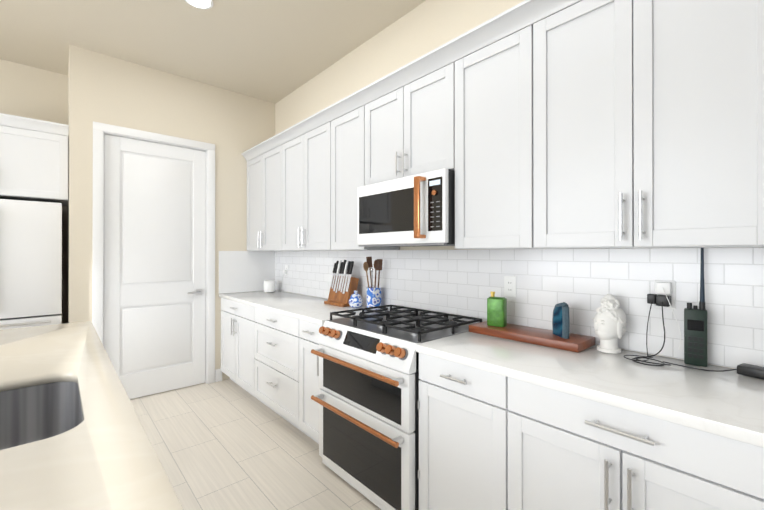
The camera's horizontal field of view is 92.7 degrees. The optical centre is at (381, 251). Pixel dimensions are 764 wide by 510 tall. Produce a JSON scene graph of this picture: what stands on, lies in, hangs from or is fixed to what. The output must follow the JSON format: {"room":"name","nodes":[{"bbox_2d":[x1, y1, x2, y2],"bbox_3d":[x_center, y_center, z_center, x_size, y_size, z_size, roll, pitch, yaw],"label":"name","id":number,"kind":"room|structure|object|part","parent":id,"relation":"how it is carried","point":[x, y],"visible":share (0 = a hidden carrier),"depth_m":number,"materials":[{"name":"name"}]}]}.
{"room":"kitchen","nodes":[
{"label":"kitchen","id":0,"kind":"room"},
{"bbox_2d":[0,59,67,323],"bbox_3d":[-4.056,-0.188,2.811,6.119,3.100,0.120,0,0,-42],"label":"wall","id":1,"kind":"structure","parent":0,"point":[26,91],"depth_m":3.45,"materials":[{"name":"paint"}]},
{"bbox_2d":[0,113,68,205],"bbox_3d":[-3.250,-0.765,3.023,0.972,0.635,0.632,0,0,-42],"label":"upper cabinet","id":2,"kind":"object","parent":1,"relation":"attached to","point":[33,159],"visible":1,"depth_m":3.01,"materials":[{"name":"white wood"}]},
{"bbox_2d":[67,45,274,379],"bbox_3d":[-2.174,-0.184,3.924,1.829,3.100,0.719,0,0,-42],"label":"wall","id":3,"kind":"structure","parent":0,"point":[232,126],"depth_m":3.45,"materials":[{"name":"paint"}]},
{"bbox_2d":[92,121,214,383],"bbox_3d":[-2.162,0.121,3.519,1.004,2.487,0.138,0,0,-42],"label":"door frame","id":4,"kind":"structure","parent":3,"relation":"attached to","point":[100,130],"depth_m":3.38,"materials":[{"name":"white wood"}]},
{"bbox_2d":[104,134,205,398],"bbox_3d":[-2.136,0.158,3.490,0.840,2.397,0.091,0,0,-42],"label":"door","id":5,"kind":"structure","parent":3,"relation":"in","point":[154,261],"depth_m":3.48,"materials":[{"name":"white wood"}]},
{"bbox_2d":[215,368,221,381],"bbox_3d":[-2.153,1.299,3.448,1.231,0.130,0.014,0,0,-42],"label":"baseboard","id":6,"kind":"structure","parent":3,"relation":"attached to","point":[218,374],"depth_m":3.83,"materials":[{"name":"white wood"}]},
{"bbox_2d":[219,251,274,293],"bbox_3d":[-1.487,0.219,4.045,0.624,0.452,0.010,0,0,-42],"label":"backsplash","id":7,"kind":"structure","parent":3,"relation":"attached to","point":[244,271],"depth_m":4.01,"materials":[{"name":"white tile"}]},
{"bbox_2d":[0,0,425,103],"bbox_3d":[-1.350,-1.776,-0.131,6.240,0.060,8.120,0,0,-42],"label":"ceiling","id":8,"kind":"structure","parent":0,"point":[274,51],"depth_m":2.91,"materials":[{"name":"paint"}]},
{"bbox_2d":[185,0,212,8],"bbox_3d":[-1.268,-1.735,2.513,0.190,0.006,0.190,0,0,-42],"label":"recessed light","id":9,"kind":"object","parent":8,"relation":"in","point":[203,4],"visible":1,"depth_m":2.55,"materials":[{"name":"white"}]},
{"bbox_2d":[130,379,380,509],"bbox_3d":[-1.350,1.384,-0.140,6.240,0.060,8.120,0,0,-42],"label":"floor","id":10,"kind":"structure","parent":0,"point":[228,444],"depth_m":2.43,"materials":[{"name":"tile"}]},
{"bbox_2d":[0,199,61,329],"bbox_3d":[-3.237,0.475,2.989,0.910,1.775,0.681,0,0,-42],"label":"refrigerator","id":11,"kind":"object","parent":10,"relation":"on","point":[30,263],"visible":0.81,"depth_m":2.96,"materials":[{"name":"white plastic"}]},
{"bbox_2d":[0,321,183,509],"bbox_3d":[-1.650,0.893,-0.599,3.580,0.920,4.630,0,0,-42],"label":"kitchen island","id":12,"kind":"object","parent":10,"relation":"on","point":[73,435],"visible":1,"depth_m":0.93,"materials":[{"name":"beige stone"}]},
{"bbox_2d":[0,382,82,449],"bbox_3d":[-1.223,0.544,0.873,0.833,0.314,0.680,0,0,-42],"label":"sink","id":13,"kind":"object","parent":12,"relation":"in","point":[33,415],"depth_m":1.28,"materials":[{"name":"grey metal"}]},
{"bbox_2d":[221,298,248,392],"bbox_3d":[-1.185,0.923,3.722,0.613,0.884,0.888,0,0,-42],"label":"base cabinet","id":14,"kind":"object","parent":10,"relation":"on","point":[234,315],"depth_m":3.52,"materials":[{"name":"white wood"}]},
{"bbox_2d":[249,306,296,427],"bbox_3d":[-0.627,0.921,3.096,0.613,0.884,0.911,0,0,-42],"label":"base cabinet","id":15,"kind":"object","parent":10,"relation":"on","point":[272,336],"depth_m":2.90,"materials":[{"name":"white wood"}]},
{"bbox_2d":[297,319,320,443],"bbox_3d":[-0.253,0.920,2.676,0.613,0.884,0.336,0,0,-42],"label":"base cabinet","id":16,"kind":"object","parent":10,"relation":"on","point":[308,334],"depth_m":2.52,"materials":[{"name":"white wood"}]},
{"bbox_2d":[311,305,481,509],"bbox_3d":[0.081,0.877,2.203,0.724,0.968,0.800,0,0,-42],"label":"range","id":17,"kind":"object","parent":10,"relation":"on","point":[366,398],"visible":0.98,"depth_m":1.95,"materials":[{"name":"white metal"}]},
{"bbox_2d":[418,353,488,509],"bbox_3d":[0.573,0.917,1.748,0.613,0.884,0.521,0,0,-42],"label":"base cabinet","id":18,"kind":"object","parent":10,"relation":"on","point":[453,472],"depth_m":1.60,"materials":[{"name":"white wood"}]},
{"bbox_2d":[485,371,763,509],"bbox_3d":[0.959,0.916,1.315,0.613,0.884,0.881,0,0,-42],"label":"base cabinet","id":19,"kind":"object","parent":10,"relation":"on","point":[490,441],"depth_m":1.15,"materials":[{"name":"white wood"}]},
{"bbox_2d":[219,290,763,447],"bbox_3d":[0.185,0.458,2.166,0.626,0.035,5.018,0,0,-42],"label":"countertop","id":20,"kind":"structure","parent":19,"relation":"on","point":[729,404],"depth_m":1.30,"materials":[{"name":"white stone"}]},
{"bbox_2d":[264,280,275,291],"bbox_3d":[-1.244,0.380,4.029,0.126,0.130,0.126,0,0,-42],"label":"smart speaker","id":21,"kind":"object","parent":20,"relation":"on","point":[269,285],"visible":1,"depth_m":3.98},
{"bbox_2d":[324,260,358,306],"bbox_3d":[-0.340,0.256,3.046,0.162,0.374,0.280,0,0,-42],"label":"knife block","id":22,"kind":"object","parent":20,"relation":"on","point":[343,288],"visible":0.98,"depth_m":3.01,"materials":[{"name":"brown wood"}]},
{"bbox_2d":[349,290,362,307],"bbox_3d":[-0.207,0.374,2.880,0.112,0.135,0.112,0,0,-42],"label":"ceramic jar","id":23,"kind":"object","parent":20,"relation":"on","point":[355,300],"visible":1,"depth_m":2.84,"materials":[{"name":"blue ceramic"}]},
{"bbox_2d":[363,257,382,309],"bbox_3d":[-0.059,0.240,2.784,0.126,0.403,0.138,0,0,-42],"label":"utensil crock","id":24,"kind":"object","parent":20,"relation":"on","point":[373,297],"visible":0.88,"depth_m":2.75,"materials":[{"name":"blue ceramic"}]},
{"bbox_2d":[469,321,594,352],"bbox_3d":[0.738,0.420,1.853,0.205,0.038,0.565,0,0,-42],"label":"cutting board","id":25,"kind":"object","parent":20,"relation":"on","point":[577,343],"visible":0.85,"depth_m":1.76,"materials":[{"name":"brown wood"}]},
{"bbox_2d":[487,291,506,326],"bbox_3d":[0.620,0.309,1.966,0.092,0.183,0.056,0,0,36],"label":"bottle","id":26,"kind":"object","parent":25,"relation":"on","point":[496,311],"visible":1,"depth_m":1.94,"materials":[{"name":"green glass"}]},
{"bbox_2d":[552,302,569,338],"bbox_3d":[0.847,0.318,1.727,0.031,0.166,0.119,0,0,-4],"label":"bookend","id":27,"kind":"object","parent":25,"relation":"on","point":[560,323],"visible":1,"depth_m":1.69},
{"bbox_2d":[592,294,626,353],"bbox_3d":[1.005,0.312,1.611,0.132,0.252,0.126,0,0,-42],"label":"bust","id":28,"kind":"object","parent":20,"relation":"on","point":[609,322],"visible":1,"depth_m":1.58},
{"bbox_2d":[684,248,707,366],"bbox_3d":[1.218,0.204,1.415,0.068,0.468,0.054,0,0,40],"label":"radio","id":29,"kind":"object","parent":20,"relation":"on","point":[695,335],"visible":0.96,"depth_m":1.40,"materials":[{"name":"black plastic"}]},
{"bbox_2d":[663,361,736,371],"bbox_3d":[1.188,0.428,1.366,0.062,0.016,0.212,0,0,-42],"label":"cable","id":30,"kind":"object","parent":20,"relation":"on","point":[701,369],"visible":1,"depth_m":1.33,"materials":[{"name":"black plastic"}]},
{"bbox_2d":[737,363,763,379],"bbox_3d":[1.326,0.421,1.255,0.060,0.032,0.140,0,0,-30],"label":"power adapter","id":31,"kind":"object","parent":20,"relation":"on","point":[750,370],"visible":0.96,"depth_m":1.27,"materials":[{"name":"black plastic"}]},
{"bbox_2d":[275,0,763,368],"bbox_3d":[0.935,-0.190,1.899,0.120,3.100,8.120,0,0,-42],"label":"wall","id":32,"kind":"structure","parent":0,"point":[424,28],"depth_m":2.77,"materials":[{"name":"paint"}]},
{"bbox_2d":[245,136,276,250],"bbox_3d":[-1.072,-0.544,3.807,0.338,1.072,0.918,0,0,-42],"label":"upper cabinet","id":33,"kind":"object","parent":32,"relation":"attached to","point":[261,161],"depth_m":3.71,"materials":[{"name":"white wood"}]},
{"bbox_2d":[277,112,324,250],"bbox_3d":[-0.537,-0.545,3.207,0.338,1.072,0.931,0,0,-42],"label":"upper cabinet","id":34,"kind":"object","parent":32,"relation":"attached to","point":[300,150],"depth_m":3.11,"materials":[{"name":"white wood"}]},
{"bbox_2d":[325,88,399,250],"bbox_3d":[-0.132,-0.547,2.752,0.338,1.072,0.531,0,0,-42],"label":"upper cabinet","id":35,"kind":"object","parent":32,"relation":"attached to","point":[346,123],"depth_m":2.65,"materials":[{"name":"white wood"}]},
{"bbox_2d":[369,48,440,184],"bbox_3d":[0.255,-0.760,2.318,0.338,0.648,0.755,0,0,-42],"label":"upper cabinet","id":36,"kind":"object","parent":32,"relation":"attached to","point":[405,106],"depth_m":2.17,"materials":[{"name":"white wood"}]},
{"bbox_2d":[357,168,454,246],"bbox_3d":[0.209,-0.232,2.274,0.460,0.398,0.741,0,0,-42],"label":"microwave","id":37,"kind":"object","parent":36,"relation":"attached to","point":[414,210],"visible":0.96,"depth_m":2.08,"materials":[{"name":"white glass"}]},
{"bbox_2d":[441,12,512,248],"bbox_3d":[0.648,-0.549,1.876,0.338,1.072,0.546,0,0,-42],"label":"upper cabinet","id":38,"kind":"object","parent":32,"relation":"attached to","point":[477,69],"depth_m":1.80,"materials":[{"name":"white wood"}]},
{"bbox_2d":[275,248,763,368],"bbox_3d":[0.418,0.214,2.382,0.008,0.452,5.030,0,0,-42],"label":"tile backsplash","id":39,"kind":"structure","parent":32,"relation":"attached to","point":[581,283],"depth_m":1.76,"materials":[{"name":"white tile"}]},
{"bbox_2d":[504,276,515,296],"bbox_3d":[0.716,0.195,2.036,0.007,0.116,0.072,0,0,-42],"label":"electrical outlet","id":40,"kind":"object","parent":39,"relation":"attached to","point":[509,286],"visible":1,"depth_m":2.03,"materials":[{"name":"white plastic"}]},
{"bbox_2d":[647,280,675,308],"bbox_3d":[1.155,0.179,1.509,0.052,0.116,0.091,0,0,-42],"label":"outlet","id":41,"kind":"object","parent":39,"relation":"attached to","point":[656,299],"depth_m":1.50,"materials":[{"name":"white plastic"}]},
{"bbox_2d":[624,302,652,360],"bbox_3d":[1.056,0.322,1.502,0.138,0.228,0.088,0,0,-42],"label":"cable","id":42,"kind":"object","parent":41,"relation":"attached to","point":[646,341],"visible":0.94,"depth_m":1.52,"materials":[{"name":"black plastic"}]},
{"bbox_2d":[632,301,670,365],"bbox_3d":[1.075,0.319,1.447,0.154,0.233,0.124,0,0,-42],"label":"cable","id":43,"kind":"object","parent":41,"relation":"attached to","point":[638,358],"visible":1,"depth_m":1.47,"materials":[{"name":"black plastic"}]},
{"bbox_3d":[1.179,0.179,1.517,0.007,0.116,0.072,0,0,-42],"label":"electrical outlet","id":44,"kind":"part","parent":41,"relation":"part of","materials":[{"name":"white plastic"}]},
{"bbox_2d":[663,288,680,348],"bbox_3d":[1.162,0.268,1.463,0.026,0.242,0.061,0,0,-42],"label":"cable","id":45,"kind":"object","parent":41,"relation":"attached to","point":[675,318],"visible":1,"depth_m":1.45,"materials":[{"name":"white plastic"}]},
{"bbox_2d":[513,0,748,248],"bbox_3d":[1.039,-0.551,1.437,0.338,1.072,0.871,0,0,-42],"label":"upper cabinet","id":46,"kind":"object","parent":32,"relation":"attached to","point":[575,124],"depth_m":1.33,"materials":[{"name":"white wood"}]},
{"bbox_2d":[749,0,763,247],"bbox_3d":[1.601,-0.552,0.806,0.338,1.072,1.061,0,0,-42],"label":"upper cabinet","id":47,"kind":"object","parent":32,"relation":"attached to","point":[756,7],"depth_m":1.10,"materials":[{"name":"white wood"}]}
]}

